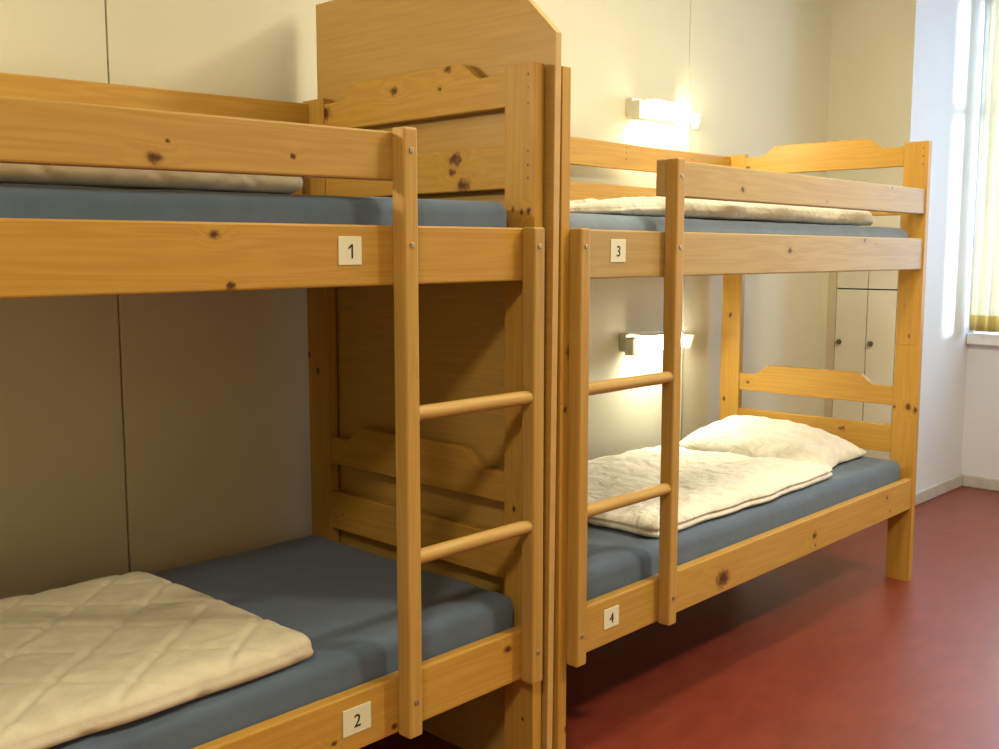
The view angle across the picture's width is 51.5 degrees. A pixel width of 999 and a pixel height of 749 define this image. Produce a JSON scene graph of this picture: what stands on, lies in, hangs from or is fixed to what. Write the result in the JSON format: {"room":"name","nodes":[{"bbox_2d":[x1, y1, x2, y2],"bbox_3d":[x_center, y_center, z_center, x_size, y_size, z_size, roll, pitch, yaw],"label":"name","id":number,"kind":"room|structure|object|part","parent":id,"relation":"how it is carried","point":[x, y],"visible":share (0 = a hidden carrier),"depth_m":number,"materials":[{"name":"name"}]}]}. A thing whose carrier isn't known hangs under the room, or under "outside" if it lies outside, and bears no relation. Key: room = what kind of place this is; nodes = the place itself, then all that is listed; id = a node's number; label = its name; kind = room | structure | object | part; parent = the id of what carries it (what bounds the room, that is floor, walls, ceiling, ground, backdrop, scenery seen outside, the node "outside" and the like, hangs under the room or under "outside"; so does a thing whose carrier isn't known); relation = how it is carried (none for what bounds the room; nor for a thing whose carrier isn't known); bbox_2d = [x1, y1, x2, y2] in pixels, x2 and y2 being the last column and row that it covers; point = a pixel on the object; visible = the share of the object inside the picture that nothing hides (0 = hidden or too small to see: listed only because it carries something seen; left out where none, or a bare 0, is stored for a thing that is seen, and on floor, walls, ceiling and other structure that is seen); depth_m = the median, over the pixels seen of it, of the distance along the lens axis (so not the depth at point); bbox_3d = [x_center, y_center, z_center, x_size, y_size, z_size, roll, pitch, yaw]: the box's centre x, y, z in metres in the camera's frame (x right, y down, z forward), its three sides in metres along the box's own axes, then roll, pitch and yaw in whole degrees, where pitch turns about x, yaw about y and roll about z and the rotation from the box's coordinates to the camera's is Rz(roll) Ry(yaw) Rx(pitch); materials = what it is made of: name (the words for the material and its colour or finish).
{"room":"hostel dormitory room","nodes":[
{"label":"hostel dormitory room","id":0,"kind":"room"},
{"bbox_2d":[0,0,831,598],"bbox_3d":[-0.272,-0.601,3.264,0.200,2.900,7.445,6,9,44],"label":"wall","id":1,"kind":"structure","parent":0,"point":[155,432],"depth_m":2.74,"materials":[{"name":"beige paint"}]},
{"bbox_2d":[619,330,695,427],"bbox_3d":[0.642,0.043,4.081,0.094,0.430,0.456,6,9,44],"label":"wall lamp","id":2,"kind":"object","parent":1,"relation":"attached to","point":[634,343],"visible":0.76,"depth_m":3.93,"materials":[{"name":"beige"}]},
{"bbox_3d":[0.574,-0.133,4.036,0.030,0.069,0.315,6,9,44],"label":"plate","id":3,"kind":"part","parent":2,"relation":"part of","materials":[{"name":"beige"}]},
{"bbox_2d":[638,334,682,350],"bbox_3d":[0.625,-0.127,4.022,0.061,0.058,0.245,6,9,44],"label":"diffuser","id":4,"kind":"object","parent":2,"relation":"attached to","point":[648,342],"depth_m":3.94,"materials":[{"name":"white"}]},
{"bbox_2d":[626,97,702,151],"bbox_3d":[0.656,-0.870,3.989,0.094,0.346,0.456,6,9,44],"label":"wall lamp","id":5,"kind":"object","parent":1,"relation":"attached to","point":[658,110],"visible":0.96,"depth_m":3.88,"materials":[{"name":"beige"}]},
{"bbox_3d":[0.588,-1.005,3.949,0.030,0.069,0.315,6,9,44],"label":"plate","id":6,"kind":"part","parent":5,"relation":"part of","materials":[{"name":"beige"}]},
{"bbox_2d":[649,101,690,122],"bbox_3d":[0.638,-0.999,3.935,0.061,0.058,0.245,6,9,44],"label":"diffuser","id":7,"kind":"object","parent":5,"relation":"attached to","point":[660,111],"depth_m":3.91,"materials":[{"name":"white"}]},
{"bbox_2d":[690,114,702,128],"bbox_3d":[0.782,-1.008,4.127,0.060,0.055,0.060,6,9,44],"label":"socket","id":8,"kind":"object","parent":5,"relation":"attached to","point":[695,121],"depth_m":4.11,"materials":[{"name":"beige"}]},
{"bbox_2d":[360,486,998,748],"bbox_3d":[1.237,1.073,1.858,4.580,0.100,7.645,6,9,44],"label":"floor","id":9,"kind":"structure","parent":0,"point":[820,649],"depth_m":3.15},
{"bbox_2d":[0,62,544,748],"bbox_3d":[-0.913,0.190,1.836,0.870,1.660,2.079,6,9,44],"label":"bunk bed","id":10,"kind":"object","parent":9,"relation":"on","point":[44,120],"visible":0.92,"depth_m":2.05,"materials":[{"name":"brown wood"}]},
{"bbox_2d":[0,183,506,226],"bbox_3d":[-0.931,-0.251,1.795,0.770,0.144,1.970,6,9,44],"label":"mattress","id":11,"kind":"object","parent":10,"relation":"on","point":[38,201],"visible":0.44,"depth_m":1.73,"materials":[{"name":"blue fabric"}]},
{"bbox_2d":[0,163,302,194],"bbox_3d":[-0.905,-0.347,1.776,0.640,0.075,1.021,6,9,44],"label":"quilt","id":12,"kind":"object","parent":11,"relation":"on","point":[9,173],"visible":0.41,"depth_m":1.69,"materials":[{"name":"beige fabric"}]},
{"bbox_3d":[-0.638,-0.172,1.528,0.028,0.123,2.020,6,9,44],"label":"rail","id":13,"kind":"part","parent":10,"relation":"part of","materials":[{"name":"brown wood"}]},
{"bbox_2d":[47,535,512,748],"bbox_3d":[-0.924,0.624,1.905,0.770,0.151,1.992,6,9,44],"label":"mattress","id":14,"kind":"object","parent":10,"relation":"on","point":[342,597],"visible":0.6,"depth_m":2.22,"materials":[{"name":"blue fabric"}]},
{"bbox_2d":[0,571,313,748],"bbox_3d":[-0.888,0.521,1.859,0.676,0.059,0.908,6,9,44],"label":"quilt","id":15,"kind":"object","parent":14,"relation":"on","point":[85,658],"visible":1,"depth_m":1.86,"materials":[{"name":"beige fabric"}]},
{"bbox_3d":[-0.484,0.085,2.840,0.090,1.635,0.029,6,9,44],"label":"post","id":16,"kind":"part","parent":10,"relation":"part of","materials":[{"name":"brown wood"}]},
{"bbox_3d":[-0.638,0.708,1.630,0.028,0.116,2.020,6,9,44],"label":"rail","id":17,"kind":"part","parent":10,"relation":"part of","materials":[{"name":"brown wood"}]},
{"bbox_3d":[-0.177,0.129,1.998,0.037,1.188,0.035,6,9,44],"label":"ladder rail","id":18,"kind":"part","parent":10,"relation":"part of","materials":[{"name":"brown wood"}]},
{"bbox_3d":[0.053,0.145,2.326,0.090,1.635,0.029,6,9,44],"label":"post","id":19,"kind":"part","parent":10,"relation":"part of","materials":[{"name":"brown wood"}]},
{"bbox_3d":[0.073,0.187,2.267,0.037,1.010,0.035,6,9,44],"label":"ladder rail","id":20,"kind":"part","parent":10,"relation":"part of","materials":[{"name":"brown wood"}]},
{"bbox_2d":[316,0,561,748],"bbox_3d":[-0.178,-0.013,2.577,0.845,1.890,0.018,6,9,44],"label":"divider panel","id":21,"kind":"object","parent":9,"relation":"on","point":[462,325],"visible":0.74,"depth_m":2.49,"materials":[{"name":"brown wood"}]},
{"bbox_2d":[552,66,931,748],"bbox_3d":[0.559,0.012,3.355,0.870,1.660,2.079,6,9,43],"label":"bunk bed","id":22,"kind":"object","parent":9,"relation":"on","point":[581,626],"visible":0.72,"depth_m":2.96,"materials":[{"name":"brown wood"}]},
{"bbox_3d":[0.114,0.139,2.374,0.090,1.635,0.029,6,9,43],"label":"post","id":23,"kind":"part","parent":22,"relation":"part of","materials":[{"name":"brown wood"}]},
{"bbox_3d":[0.179,0.176,2.362,0.037,1.010,0.035,6,9,43],"label":"ladder rail","id":24,"kind":"part","parent":22,"relation":"part of","materials":[{"name":"brown wood"}]},
{"bbox_3d":[0.435,0.057,2.621,0.037,1.188,0.035,6,9,43],"label":"ladder rail","id":25,"kind":"part","parent":22,"relation":"part of","materials":[{"name":"brown wood"}]},
{"bbox_3d":[0.980,-0.093,4.362,0.090,1.635,0.029,6,9,43],"label":"post","id":26,"kind":"part","parent":22,"relation":"part of","materials":[{"name":"brown wood"}]},
{"bbox_2d":[570,213,907,237],"bbox_3d":[0.541,-0.420,3.315,0.770,0.127,1.970,6,9,43],"label":"mattress","id":27,"kind":"object","parent":22,"relation":"on","point":[577,220],"visible":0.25,"depth_m":2.87,"materials":[{"name":"fabric"}]},
{"bbox_2d":[570,196,873,225],"bbox_3d":[0.564,-0.522,3.313,0.721,0.071,1.657,6,9,43],"label":"quilt","id":28,"kind":"object","parent":27,"relation":"on","point":[626,206],"visible":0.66,"depth_m":2.93,"materials":[{"name":"white fabric"}]},
{"bbox_2d":[587,456,899,600],"bbox_3d":[0.547,0.446,3.423,0.770,0.151,1.988,6,9,43],"label":"mattress","id":29,"kind":"object","parent":22,"relation":"on","point":[616,559],"visible":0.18,"depth_m":2.97,"materials":[{"name":"blue fabric"}]},
{"bbox_2d":[587,446,832,537],"bbox_3d":[0.528,0.340,3.383,0.733,0.064,1.101,6,9,43],"label":"quilt","id":30,"kind":"object","parent":29,"relation":"on","point":[712,485],"visible":0.64,"depth_m":3.27,"materials":[{"name":"white fabric"}]},
{"bbox_2d":[679,415,866,467],"bbox_3d":[1.020,0.240,3.927,0.600,0.133,0.439,5,8,38],"label":"pillow","id":31,"kind":"object","parent":29,"relation":"on","point":[747,435],"visible":0.77,"depth_m":3.82,"materials":[{"name":"white fabric"}]},
{"bbox_3d":[0.837,0.531,3.152,0.028,0.116,2.020,6,9,43],"label":"rail","id":32,"kind":"part","parent":22,"relation":"part of","materials":[{"name":"brown wood"}]},
{"bbox_3d":[0.837,-0.355,3.049,0.028,0.113,2.020,6,9,43],"label":"rail","id":33,"kind":"part","parent":22,"relation":"part of","materials":[{"name":"brown wood"}]},
{"bbox_3d":[1.522,-0.033,3.854,0.090,1.635,0.029,6,9,43],"label":"post","id":34,"kind":"part","parent":22,"relation":"part of","materials":[{"name":"brown wood"}]},
{"bbox_2d":[824,215,900,459],"bbox_3d":[1.864,-0.125,5.102,0.354,1.528,0.422,6,9,44],"label":"locker","id":35,"kind":"object","parent":9,"relation":"on","point":[862,305],"visible":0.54,"depth_m":4.95,"materials":[{"name":"grey wood"}]},
{"bbox_3d":[1.700,0.103,5.038,0.154,1.030,0.020,6,9,44],"label":"door","id":36,"kind":"part","parent":35,"relation":"part of","materials":[{"name":"white paint"}]},
{"bbox_3d":[1.700,-0.643,4.951,0.154,0.460,0.020,6,9,44],"label":"door","id":37,"kind":"part","parent":35,"relation":"part of","materials":[{"name":"white paint"}]},
{"bbox_3d":[1.808,0.115,4.934,0.140,1.030,0.020,6,9,44],"label":"door","id":38,"kind":"part","parent":35,"relation":"part of","materials":[{"name":"white paint"}]},
{"bbox_3d":[1.808,-0.631,4.848,0.140,0.460,0.020,6,9,44],"label":"door","id":39,"kind":"part","parent":35,"relation":"part of","materials":[{"name":"white paint"}]},
{"bbox_2d":[817,0,985,491],"bbox_3d":[2.022,-0.828,5.207,0.417,2.900,0.865,6,9,44],"label":"wall","id":40,"kind":"structure","parent":0,"point":[901,71],"depth_m":5.00,"materials":[{"name":"white paint"}]},
{"bbox_2d":[915,474,962,505],"bbox_3d":[2.173,0.598,5.218,0.014,0.065,0.853,6,9,44],"label":"baseboard","id":41,"kind":"object","parent":40,"relation":"attached to","point":[924,495],"visible":0.56,"depth_m":5.28,"materials":[{"name":"grey paint"}]},
{"bbox_2d":[961,0,998,485],"bbox_3d":[3.779,-0.724,4.316,4.192,2.900,0.300,6,9,44],"label":"wall","id":42,"kind":"structure","parent":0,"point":[980,450],"depth_m":5.41,"materials":[{"name":"white paint"}]},
{"bbox_2d":[963,474,998,491],"bbox_3d":[3.825,0.714,4.220,3.761,0.065,0.014,6,9,44],"label":"baseboard","id":43,"kind":"structure","parent":42,"relation":"attached to","point":[972,481],"depth_m":5.45,"materials":[{"name":"grey paint"}]},
{"bbox_2d":[966,331,998,345],"bbox_3d":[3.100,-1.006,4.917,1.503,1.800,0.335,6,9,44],"label":"windowsill","id":44,"kind":"structure","parent":42,"relation":"attached to","point":[984,337],"depth_m":5.37,"materials":[{"name":"white paint"}]},
{"bbox_2d":[969,0,998,331],"bbox_3d":[2.556,-1.092,5.160,0.320,1.765,0.049,6,9,44],"label":"curtain","id":45,"kind":"object","parent":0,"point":[984,316],"visible":1,"depth_m":5.25,"materials":[{"name":"beige fabric"}]}
]}

